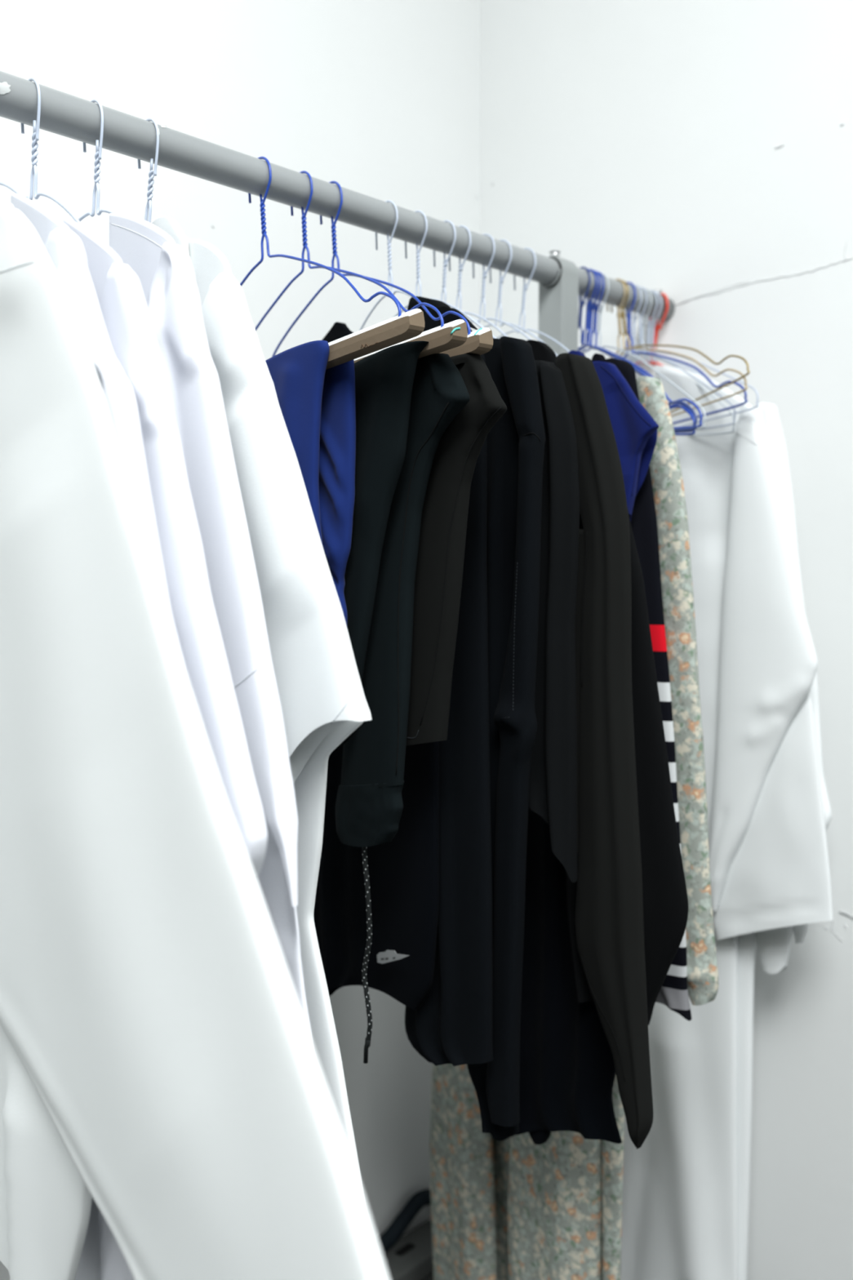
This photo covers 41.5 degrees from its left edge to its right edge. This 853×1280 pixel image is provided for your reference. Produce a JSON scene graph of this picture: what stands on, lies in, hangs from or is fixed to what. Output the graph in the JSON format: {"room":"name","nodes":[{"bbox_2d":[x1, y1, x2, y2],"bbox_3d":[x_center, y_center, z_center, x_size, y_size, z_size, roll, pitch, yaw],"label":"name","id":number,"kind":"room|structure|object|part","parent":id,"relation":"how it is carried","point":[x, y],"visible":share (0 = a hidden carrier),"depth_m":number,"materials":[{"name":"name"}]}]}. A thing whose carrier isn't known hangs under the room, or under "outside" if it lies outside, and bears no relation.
{"room":"walk-in closet","nodes":[
{"label":"walk-in closet","id":0,"kind":"room"},
{"bbox_2d":[10,192,189,1279],"bbox_3d":[-0.268,0.104,0.778,0.049,0.808,0.566,-3,5,-38],"label":"coat","id":1,"kind":"object","parent":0,"point":[102,1258],"visible":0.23,"depth_m":0.64,"materials":[{"name":"white fabric"}]},
{"bbox_3d":[-0.227,-0.218,0.699,0.007,0.154,0.163,-3,5,-40],"label":"panel","id":2,"kind":"part","parent":1,"relation":"part of","materials":[{"name":"white fabric"}]},
{"bbox_3d":[-0.223,0.335,0.748,0.022,0.352,0.293,-3,5,-40],"label":"panel","id":3,"kind":"part","parent":1,"relation":"part of","materials":[{"name":"white fabric"}]},
{"bbox_3d":[-0.174,-0.060,0.637,0.031,0.370,0.249,-3,5,-43],"label":"panel","id":4,"kind":"part","parent":1,"relation":"part of","materials":[{"name":"white fabric"}]},
{"bbox_2d":[63,217,267,878],"bbox_3d":[-0.260,0.021,0.802,0.028,0.622,0.539,-3,5,-38],"label":"coat","id":5,"kind":"object","parent":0,"point":[125,313],"visible":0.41,"depth_m":0.64,"materials":[{"name":"white fabric"}]},
{"bbox_3d":[-0.203,-0.214,0.720,0.006,0.142,0.137,-3,5,-41],"label":"panel","id":6,"kind":"part","parent":5,"relation":"part of","materials":[{"name":"white fabric"}]},
{"bbox_2d":[109,213,315,1051],"bbox_3d":[-0.226,0.040,0.836,0.049,0.706,0.548,-3,5,-42],"label":"coat","id":7,"kind":"object","parent":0,"point":[164,270],"visible":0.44,"depth_m":0.71,"materials":[{"name":"white fabric"}]},
{"bbox_3d":[-0.188,-0.227,0.779,0.006,0.166,0.144,-3,5,-41],"label":"panel","id":8,"kind":"part","parent":7,"relation":"part of","materials":[{"name":"white fabric"}]},
{"bbox_3d":[-0.136,-0.053,0.721,0.175,0.416,0.031,4,5,44],"label":"panel","id":9,"kind":"part","parent":7,"relation":"part of","materials":[{"name":"white fabric"}]},
{"bbox_3d":[-0.101,0.219,0.737,0.010,0.361,0.217,-3,5,-41],"label":"panel","id":10,"kind":"part","parent":7,"relation":"part of","materials":[{"name":"white fabric"}]},
{"bbox_2d":[0,0,480,1279],"bbox_3d":[-1.920,-0.373,-0.424,0.102,2.800,6.022,3,5,42],"label":"wall","id":11,"kind":"structure","parent":0,"point":[380,100],"depth_m":1.43,"materials":[{"name":"white paint"}]},
{"bbox_2d":[151,216,371,1201],"bbox_3d":[-0.202,0.049,0.887,0.041,0.740,0.515,-3,5,-41],"label":"coat","id":12,"kind":"object","parent":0,"point":[322,700],"visible":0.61,"depth_m":0.74,"materials":[{"name":"white fabric"}]},
{"bbox_3d":[-0.146,-0.237,0.805,0.006,0.121,0.113,-3,5,-41],"label":"panel","id":13,"kind":"part","parent":12,"relation":"part of","materials":[{"name":"white fabric"}]},
{"bbox_3d":[-0.101,-0.076,0.750,0.025,0.353,0.188,-3,5,-41],"label":"panel","id":14,"kind":"part","parent":12,"relation":"part of","materials":[{"name":"white fabric"}]},
{"bbox_2d":[422,1272,433,1279],"bbox_3d":[0.265,1.196,-2.320,6.018,0.080,6.022,3,5,42],"label":"floor","id":15,"kind":"structure","parent":0,"point":[430,1277],"depth_m":1.58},
{"bbox_2d":[382,1218,433,1279],"bbox_3d":[-0.190,0.893,1.420,0.063,0.030,0.650,3,5,42],"label":"channel","id":16,"kind":"object","parent":15,"relation":"on","point":[411,1258],"visible":0.47,"depth_m":1.59,"materials":[{"name":"grey metal"}]},
{"bbox_2d":[377,1188,431,1255],"bbox_3d":[-0.012,0.848,1.645,0.028,0.081,0.210,3,5,42],"label":"cable bundle","id":17,"kind":"object","parent":16,"relation":"on","point":[389,1237],"visible":0.58,"depth_m":1.61,"materials":[{"name":"black"}]},
{"bbox_2d":[537,249,578,355],"bbox_3d":[0.151,0.232,1.343,0.035,1.361,0.038,3,5,42],"label":"bracket","id":18,"kind":"object","parent":15,"relation":"on","point":[558,300],"visible":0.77,"depth_m":1.29,"materials":[{"name":"grey metal"}]},
{"bbox_2d":[0,71,675,320],"bbox_3d":[-1.646,-0.295,-0.664,0.030,0.035,5.810,3,5,42],"label":"rail","id":19,"kind":"object","parent":18,"relation":"attached to","point":[62,113],"visible":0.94,"depth_m":0.97,"materials":[{"name":"grey metal"}]},
{"bbox_2d":[0,181,23,196],"bbox_3d":[-0.317,-0.303,0.810,0.005,0.208,0.346,-3,5,-40],"label":"wire hanger","id":20,"kind":"object","parent":19,"relation":"hanging from","point":[3,184],"visible":0.19,"depth_m":0.77,"materials":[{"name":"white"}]},
{"bbox_2d":[20,77,83,226],"bbox_3d":[-0.296,-0.305,0.833,0.005,0.208,0.346,-3,5,-40],"label":"wire hanger","id":21,"kind":"object","parent":19,"relation":"hanging from","point":[35,136],"visible":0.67,"depth_m":0.81,"materials":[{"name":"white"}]},
{"bbox_3d":[-0.296,-0.274,0.835,0.002,0.146,0.346,-3,5,-40],"label":"wire frame","id":22,"kind":"part","parent":21,"relation":"part of","materials":[{"name":"white metal"}]},
{"bbox_2d":[75,98,115,222],"bbox_3d":[-0.261,-0.307,0.871,0.005,0.208,0.346,-3,5,-40],"label":"wire hanger","id":23,"kind":"object","parent":19,"relation":"hanging from","point":[98,148],"visible":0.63,"depth_m":0.85,"materials":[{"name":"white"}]},
{"bbox_3d":[-0.261,-0.277,0.873,0.002,0.146,0.346,-3,5,-40],"label":"wire frame","id":24,"kind":"part","parent":23,"relation":"part of","materials":[{"name":"white metal"}]},
{"bbox_2d":[137,118,159,222],"bbox_3d":[-0.237,-0.307,0.917,0.005,0.214,0.286,-3,5,-40],"label":"wire hanger","id":25,"kind":"object","parent":19,"relation":"hanging from","point":[148,206],"visible":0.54,"depth_m":0.89,"materials":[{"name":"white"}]},
{"bbox_3d":[-0.237,-0.276,0.919,0.002,0.152,0.285,-3,5,-40],"label":"wire frame","id":26,"kind":"part","parent":25,"relation":"part of","materials":[{"name":"white metal"}]},
{"bbox_2d":[240,156,425,369],"bbox_3d":[-0.134,-0.311,0.969,0.016,0.214,0.383,-3,5,-41],"label":"wire hanger","id":27,"kind":"object","parent":19,"relation":"hanging from","point":[408,325],"visible":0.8,"depth_m":0.87,"materials":[{"name":"blue"}]},
{"bbox_2d":[265,340,355,626],"bbox_3d":[-0.118,-0.116,0.960,0.147,0.254,0.045,3,5,42],"label":"shirt","id":28,"kind":"object","parent":27,"relation":"hanging from","point":[317,405],"visible":0.56,"depth_m":0.92,"materials":[{"name":"blue fabric"}]},
{"bbox_3d":[-0.117,-0.115,0.943,0.018,0.254,0.118,-3,5,-41],"label":"leg","id":29,"kind":"part","parent":28,"relation":"part of","materials":[{"name":"blue fabric"}]},
{"bbox_3d":[-0.080,-0.113,0.940,0.019,0.244,0.061,-3,5,-39],"label":"leg","id":30,"kind":"part","parent":28,"relation":"part of","materials":[{"name":"blue fabric"}]},
{"bbox_3d":[-0.134,-0.284,0.971,0.002,0.137,0.347,-3,5,-41],"label":"wire frame","id":31,"kind":"part","parent":27,"relation":"part of","materials":[{"name":"blue metal"}]},
{"bbox_2d":[360,343,373,348],"bbox_3d":[-0.045,-0.227,0.864,0.016,0.003,0.002,3,5,42],"label":"print","id":32,"kind":"object","parent":27,"relation":"on","point":[362,345],"depth_m":0.87,"materials":[{"name":"brown"}]},
{"bbox_2d":[254,170,467,363],"bbox_3d":[-0.104,-0.314,1.006,0.016,0.212,0.407,-3,5,-39],"label":"wire hanger","id":33,"kind":"object","parent":19,"relation":"hanging from","point":[444,337],"visible":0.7,"depth_m":0.88,"materials":[{"name":"blue metal"}]},
{"bbox_3d":[-0.104,-0.287,1.008,0.002,0.135,0.368,-3,5,-39],"label":"wire frame","id":34,"kind":"part","parent":33,"relation":"part of","materials":[{"name":"blue metal"}]},
{"bbox_2d":[334,341,470,1063],"bbox_3d":[-0.034,0.073,0.950,0.050,0.618,0.176,-3,5,-36],"label":"jacket","id":35,"kind":"object","parent":33,"relation":"hanging from","point":[406,402],"visible":0.84,"depth_m":0.93,"materials":[{"name":"black fabric"}]},
{"bbox_3d":[-0.053,0.367,1.006,0.009,0.024,0.005,3,5,42],"label":"cord","id":36,"kind":"part","parent":35,"relation":"part of","materials":[{"name":"black fabric"}]},
{"bbox_3d":[-0.044,-0.067,0.928,0.021,0.335,0.131,-3,5,-38],"label":"leg","id":37,"kind":"part","parent":35,"relation":"part of","materials":[{"name":"black fabric"}]},
{"bbox_3d":[-0.022,-0.044,0.946,0.021,0.371,0.169,-3,5,-38],"label":"leg","id":38,"kind":"part","parent":35,"relation":"part of","materials":[{"name":"black fabric"}]},
{"bbox_2d":[271,181,493,356],"bbox_3d":[-0.079,-0.315,1.032,0.016,0.213,0.387,-3,5,-40],"label":"wire hanger","id":39,"kind":"object","parent":19,"relation":"hanging from","point":[480,341],"visible":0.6,"depth_m":0.93,"materials":[{"name":"blue metal"}]},
{"bbox_3d":[-0.078,-0.289,1.034,0.002,0.136,0.350,-3,5,-40],"label":"wire frame","id":40,"kind":"part","parent":39,"relation":"part of","materials":[{"name":"blue metal"}]},
{"bbox_2d":[313,321,439,1009],"bbox_3d":[-0.064,0.051,1.094,0.033,0.715,0.218,-3,5,-39],"label":"shirt","id":41,"kind":"object","parent":39,"relation":"hanging from","point":[404,871],"visible":0.31,"depth_m":1.06,"materials":[{"name":"black fabric"}]},
{"bbox_2d":[405,353,506,746],"bbox_3d":[0.007,-0.064,0.949,0.025,0.336,0.163,-3,5,-41],"label":"jacket","id":42,"kind":"object","parent":39,"relation":"hanging from","point":[444,518],"visible":0.56,"depth_m":0.93,"materials":[{"name":"black fabric"}]},
{"bbox_2d":[359,200,412,330],"bbox_3d":[-0.031,-0.327,1.088,0.004,0.196,0.216,-3,5,-40],"label":"wire hanger","id":43,"kind":"object","parent":19,"relation":"hanging from","point":[389,256],"visible":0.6,"depth_m":1.09,"materials":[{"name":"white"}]},
{"bbox_3d":[-0.031,-0.294,1.090,0.002,0.130,0.216,-3,5,-40],"label":"wire frame","id":44,"kind":"part","parent":43,"relation":"part of","materials":[{"name":"white"}]},
{"bbox_2d":[404,296,493,1066],"bbox_3d":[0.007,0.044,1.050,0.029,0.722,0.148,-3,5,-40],"label":"shirt","id":45,"kind":"object","parent":43,"relation":"hanging from","point":[453,1024],"visible":0.38,"depth_m":1.02,"materials":[{"name":"black"}]},
{"bbox_2d":[394,210,495,337],"bbox_3d":[-0.007,-0.331,1.123,0.004,0.194,0.291,-3,5,-40],"label":"wire hanger","id":46,"kind":"object","parent":19,"relation":"hanging from","point":[418,252],"visible":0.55,"depth_m":1.12,"materials":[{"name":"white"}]},
{"bbox_3d":[-0.007,-0.297,1.126,0.002,0.127,0.291,-3,5,-40],"label":"wire frame","id":47,"kind":"part","parent":46,"relation":"part of","materials":[{"name":"white"}]},
{"bbox_2d":[466,336,545,1138],"bbox_3d":[0.067,0.098,1.044,0.039,0.747,0.120,-2,4,-25],"label":"sweatshirt","id":48,"kind":"object","parent":46,"relation":"hanging from","point":[515,444],"visible":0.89,"depth_m":1.02,"materials":[{"name":"black fabric"}]},
{"bbox_2d":[528,360,579,882],"bbox_3d":[0.112,-0.017,1.031,0.029,0.474,0.062,-3,5,-38],"label":"jacket","id":49,"kind":"object","parent":46,"relation":"hanging from","point":[553,796],"visible":0.7,"depth_m":1.02,"materials":[{"name":"black fabric"}]},
{"bbox_2d":[433,220,484,328],"bbox_3d":[0.013,-0.331,1.166,0.004,0.200,0.274,-3,5,-40],"label":"wire hanger","id":50,"kind":"object","parent":19,"relation":"hanging from","point":[446,261],"visible":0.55,"depth_m":1.16,"materials":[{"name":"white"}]},
{"bbox_3d":[0.013,-0.297,1.168,0.002,0.133,0.274,-3,5,-40],"label":"wire frame","id":51,"kind":"part","parent":50,"relation":"part of","materials":[{"name":"white"}]},
{"bbox_2d":[448,225,506,336],"bbox_3d":[0.029,-0.331,1.184,0.004,0.201,0.290,-3,5,-40],"label":"wire hanger","id":52,"kind":"object","parent":19,"relation":"hanging from","point":[461,265],"visible":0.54,"depth_m":1.17,"materials":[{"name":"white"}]},
{"bbox_3d":[0.029,-0.298,1.186,0.002,0.134,0.290,-3,5,-40],"label":"wire frame","id":53,"kind":"part","parent":52,"relation":"part of","materials":[{"name":"white metal"}]},
{"bbox_2d":[471,233,531,339],"bbox_3d":[0.055,-0.333,1.213,0.004,0.201,0.307,-3,5,-40],"label":"wire hanger","id":54,"kind":"object","parent":19,"relation":"hanging from","point":[485,273],"visible":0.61,"depth_m":1.20,"materials":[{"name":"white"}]},
{"bbox_3d":[0.055,-0.300,1.215,0.002,0.134,0.307,-3,5,-40],"label":"wire frame","id":55,"kind":"part","parent":54,"relation":"part of","materials":[{"name":"white metal"}]},
{"bbox_2d":[483,239,557,355],"bbox_3d":[0.073,-0.334,1.236,0.004,0.204,0.306,-3,5,-40],"label":"wire hanger","id":56,"kind":"object","parent":19,"relation":"hanging from","point":[501,278],"visible":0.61,"depth_m":1.22,"materials":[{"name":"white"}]},
{"bbox_3d":[0.073,-0.300,1.238,0.002,0.137,0.306,-3,5,-40],"label":"wire frame","id":57,"kind":"part","parent":56,"relation":"part of","materials":[{"name":"white metal"}]},
{"bbox_2d":[496,247,569,352],"bbox_3d":[0.100,-0.334,1.270,0.004,0.206,0.314,-3,5,-40],"label":"wire hanger","id":58,"kind":"object","parent":19,"relation":"hanging from","point":[525,286],"visible":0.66,"depth_m":1.25,"materials":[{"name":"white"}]},
{"bbox_3d":[0.100,-0.301,1.272,0.002,0.139,0.314,-3,5,-40],"label":"wire frame","id":59,"kind":"part","parent":58,"relation":"part of","materials":[{"name":"white metal"}]},
{"bbox_2d":[429,375,718,1279],"bbox_3d":[0.147,0.308,1.281,0.053,1.170,0.426,-3,5,-40],"label":"floral dress","id":60,"kind":"object","parent":58,"relation":"hanging from","point":[515,1207],"visible":0.52,"depth_m":1.25,"materials":[{"name":"fabric"}]},
{"bbox_2d":[526,339,653,1149],"bbox_3d":[0.153,0.086,1.062,0.042,0.751,0.167,-3,5,-34],"label":"charcoal top","id":61,"kind":"object","parent":58,"relation":"hanging from","point":[605,903],"visible":0.71,"depth_m":1.02,"materials":[{"name":"black fabric"}]},
{"bbox_2d":[568,350,691,1021],"bbox_3d":[0.203,0.041,1.135,0.048,0.668,0.143,-3,5,-40],"label":"jacket","id":62,"kind":"object","parent":58,"relation":"hanging from","point":[673,993],"depth_m":1.11,"materials":[{"name":"fabric"}]},
{"bbox_3d":[0.186,-0.198,1.121,0.023,0.191,0.119,-3,5,-39],"label":"navy cap sleeve tee","id":63,"kind":"part","parent":62,"relation":"part of","materials":[{"name":"blue fabric"}]},
{"bbox_3d":[0.191,-0.189,1.109,0.014,0.175,0.094,-3,5,-40],"label":"panel","id":64,"kind":"part","parent":62,"relation":"part of","materials":[{"name":"blue fabric"}]},
{"bbox_2d":[577,270,695,435],"bbox_3d":[0.191,-0.337,1.373,0.005,0.215,0.428,-2,4,-26],"label":"wire hanger","id":65,"kind":"object","parent":19,"relation":"hanging from","point":[592,307],"visible":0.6,"depth_m":1.34,"materials":[{"name":"blue"}]},
{"bbox_3d":[0.191,-0.304,1.375,0.003,0.148,0.428,-2,4,-26],"label":"wire frame","id":66,"kind":"part","parent":65,"relation":"part of","materials":[{"name":"blue metal"}]},
{"bbox_2d":[577,266,697,431],"bbox_3d":[0.177,-0.337,1.353,0.005,0.212,0.436,-2,4,-29],"label":"wire hanger","id":67,"kind":"object","parent":19,"relation":"hanging from","point":[581,303],"visible":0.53,"depth_m":1.32,"materials":[{"name":"blue"}]},
{"bbox_3d":[0.177,-0.304,1.356,0.003,0.145,0.436,-2,4,-29],"label":"wire frame","id":68,"kind":"part","parent":67,"relation":"part of","materials":[{"name":"blue metal"}]},
{"bbox_2d":[582,271,695,432],"bbox_3d":[0.199,-0.339,1.377,0.005,0.212,0.426,-2,4,-24],"label":"wire hanger","id":69,"kind":"object","parent":19,"relation":"hanging from","point":[596,307],"visible":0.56,"depth_m":1.35,"materials":[{"name":"blue"}]},
{"bbox_3d":[0.199,-0.306,1.379,0.003,0.145,0.426,-2,4,-24],"label":"wire frame","id":70,"kind":"part","parent":69,"relation":"part of","materials":[{"name":"blue metal"}]},
{"bbox_2d":[577,268,702,428],"bbox_3d":[0.188,-0.340,1.361,0.005,0.209,0.433,-2,4,-28],"label":"wire hanger","id":71,"kind":"object","parent":19,"relation":"hanging from","point":[588,304],"visible":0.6,"depth_m":1.32,"materials":[{"name":"blue metal"}]},
{"bbox_3d":[0.188,-0.306,1.363,0.003,0.142,0.433,-2,4,-28],"label":"wire frame","id":72,"kind":"part","parent":71,"relation":"part of","materials":[{"name":"blue metal"}]},
{"bbox_2d":[582,273,706,429],"bbox_3d":[0.205,-0.342,1.380,0.004,0.206,0.405,-2,4,-28],"label":"wire hanger","id":73,"kind":"object","parent":19,"relation":"hanging from","point":[599,322],"visible":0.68,"depth_m":1.32,"materials":[{"name":"grey"}]},
{"bbox_3d":[0.205,-0.309,1.382,0.002,0.139,0.405,-2,4,-28],"label":"wire frame","id":74,"kind":"part","parent":73,"relation":"part of","materials":[{"name":"grey"}]},
{"bbox_2d":[635,292,668,365],"bbox_3d":[0.285,-0.343,1.503,0.007,0.223,0.306,-2,4,-28],"label":"wire hanger","id":75,"kind":"object","parent":19,"relation":"hanging from","point":[657,326],"visible":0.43,"depth_m":1.47,"materials":[{"name":"red"}]},
{"bbox_3d":[0.285,-0.309,1.505,0.004,0.156,0.306,-2,4,-28],"label":"wire frame","id":76,"kind":"part","parent":75,"relation":"part of","materials":[{"name":"red"}]},
{"bbox_2d":[633,289,699,374],"bbox_3d":[0.283,-0.350,1.456,0.004,0.199,0.385,-2,4,-30],"label":"wire hanger","id":77,"kind":"object","parent":19,"relation":"hanging from","point":[649,323],"visible":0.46,"depth_m":1.44,"materials":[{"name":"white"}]},
{"bbox_3d":[0.283,-0.317,1.458,0.002,0.132,0.385,-2,4,-30],"label":"wire frame","id":78,"kind":"part","parent":77,"relation":"part of","materials":[{"name":"white"}]},
{"bbox_2d":[635,291,702,375],"bbox_3d":[0.289,-0.351,1.464,0.004,0.199,0.385,-2,4,-30],"label":"wire hanger","id":79,"kind":"object","parent":19,"relation":"hanging from","point":[653,324],"visible":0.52,"depth_m":1.45,"materials":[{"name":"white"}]},
{"bbox_3d":[0.289,-0.318,1.466,0.002,0.132,0.385,-2,4,-30],"label":"wire frame","id":80,"kind":"part","parent":79,"relation":"part of","materials":[{"name":"white"}]},
{"bbox_2d":[755,402,831,973],"bbox_3d":[0.422,0.061,1.317,0.023,0.676,0.120,-3,5,-41],"label":"shirt","id":81,"kind":"object","parent":79,"relation":"hanging from","point":[774,944],"visible":0.34,"depth_m":1.30,"materials":[{"name":"white fabric"}]},
{"bbox_2d":[606,278,747,417],"bbox_3d":[0.246,-0.339,1.376,0.005,0.212,0.390,-2,4,-31],"label":"wire hanger","id":82,"kind":"object","parent":19,"relation":"hanging from","point":[619,312],"visible":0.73,"depth_m":1.31,"materials":[{"name":"beige metal"}]},
{"bbox_3d":[0.246,-0.306,1.378,0.002,0.146,0.391,-2,4,-31],"label":"wire frame","id":83,"kind":"part","parent":82,"relation":"part of","materials":[{"name":"beige metal"}]},
{"bbox_2d":[610,280,750,413],"bbox_3d":[0.256,-0.333,1.371,0.005,0.223,0.387,-2,4,-28],"label":"wire hanger","id":84,"kind":"object","parent":19,"relation":"hanging from","point":[623,312],"visible":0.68,"depth_m":1.30,"materials":[{"name":"gold metal"}]},
{"bbox_3d":[0.256,-0.300,1.373,0.002,0.158,0.387,-2,4,-28],"label":"wire frame","id":85,"kind":"part","parent":84,"relation":"part of","materials":[{"name":"gold metal"}]},
{"bbox_2d":[625,284,736,430],"bbox_3d":[0.260,-0.350,1.427,0.004,0.196,0.394,-2,4,-26],"label":"wire hanger","id":86,"kind":"object","parent":19,"relation":"hanging from","point":[637,286],"visible":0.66,"depth_m":1.35,"materials":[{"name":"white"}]},
{"bbox_3d":[0.260,-0.317,1.429,0.002,0.129,0.394,-2,4,-26],"label":"wire frame","id":87,"kind":"part","parent":86,"relation":"part of","materials":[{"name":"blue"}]},
{"bbox_2d":[630,288,735,435],"bbox_3d":[0.274,-0.348,1.450,0.004,0.202,0.385,-2,4,-24],"label":"wire hanger","id":88,"kind":"object","parent":19,"relation":"hanging from","point":[644,321],"visible":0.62,"depth_m":1.40,"materials":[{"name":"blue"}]},
{"bbox_3d":[0.274,-0.315,1.452,0.002,0.135,0.385,-2,4,-24],"label":"wire frame","id":89,"kind":"part","parent":88,"relation":"part of","materials":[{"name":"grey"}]},
{"bbox_2d":[655,364,833,939],"bbox_3d":[0.362,0.015,1.319,0.038,0.700,0.251,-3,5,-40],"label":"shirt","id":90,"kind":"object","parent":88,"relation":"hanging from","point":[757,662],"visible":0.84,"depth_m":1.29,"materials":[{"name":"white fabric"}]},
{"bbox_2d":[622,281,747,424],"bbox_3d":[0.258,-0.345,1.400,0.006,0.204,0.392,-2,4,-29],"label":"wire hanger","id":91,"kind":"object","parent":19,"relation":"hanging from","point":[628,312],"visible":0.6,"depth_m":1.33,"materials":[{"name":"blue"}]},
{"bbox_3d":[0.257,-0.311,1.403,0.003,0.137,0.393,-2,4,-29],"label":"wire frame","id":92,"kind":"part","parent":91,"relation":"part of","materials":[{"name":"gold"}]},
{"bbox_2d":[628,286,758,426],"bbox_3d":[0.275,-0.348,1.424,0.004,0.199,0.406,-2,4,-28],"label":"wire hanger","id":93,"kind":"object","parent":19,"relation":"hanging from","point":[643,288],"visible":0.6,"depth_m":1.35,"materials":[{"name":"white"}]},
{"bbox_3d":[0.275,-0.315,1.426,0.002,0.132,0.406,-2,4,-28],"label":"wire frame","id":94,"kind":"part","parent":93,"relation":"part of","materials":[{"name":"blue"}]},
{"bbox_3d":[-0.337,-0.302,0.787,0.344,0.208,0.044,3,5,42],"label":"wire hanger","id":95,"kind":"object","parent":19,"relation":"hanging from","visible":0},
{"bbox_2d":[0,200,389,1279],"bbox_3d":[-0.252,0.062,0.701,0.037,0.740,0.752,-3,5,-38],"label":"coat","id":96,"kind":"object","parent":95,"relation":"hanging from","point":[159,1065],"visible":1,"depth_m":0.58,"materials":[{"name":"white fabric"}]},
{"bbox_3d":[-0.281,-0.156,0.721,0.007,0.308,0.354,-3,5,-40],"label":"panel","id":97,"kind":"part","parent":96,"relation":"part of","materials":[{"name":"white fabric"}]},
{"bbox_3d":[-0.332,0.061,0.805,0.025,0.728,0.491,-3,5,-39],"label":"panel","id":98,"kind":"part","parent":96,"relation":"part of","materials":[{"name":"white fabric"}]},
{"bbox_2d":[620,929,755,1279],"bbox_3d":[0.307,0.603,1.451,0.046,0.683,0.239,-4,5,-45],"label":"trousers","id":99,"kind":"object","parent":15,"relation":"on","point":[686,1188],"visible":0.66,"depth_m":1.40,"materials":[{"name":"white fabric"}]},
{"bbox_3d":[0.381,0.557,1.392,0.019,0.583,0.057,-3,5,-39],"label":"leg","id":100,"kind":"part","parent":99,"relation":"part of","materials":[{"name":"white fabric"}]},
{"bbox_2d":[489,506,688,1144],"bbox_3d":[0.152,0.138,1.110,0.035,0.808,0.247,-4,5,-45],"label":"garment","id":101,"kind":"object","parent":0,"point":[567,1070],"visible":0.38,"depth_m":1.11,"materials":[{"name":"black fabric"}]},
{"bbox_2d":[479,0,852,1279],"bbox_3d":[2.298,-0.383,-0.268,5.918,2.800,0.102,3,5,42],"label":"wall","id":102,"kind":"structure","parent":0,"point":[700,153],"depth_m":1.41,"materials":[{"name":"white paint"}]}
]}

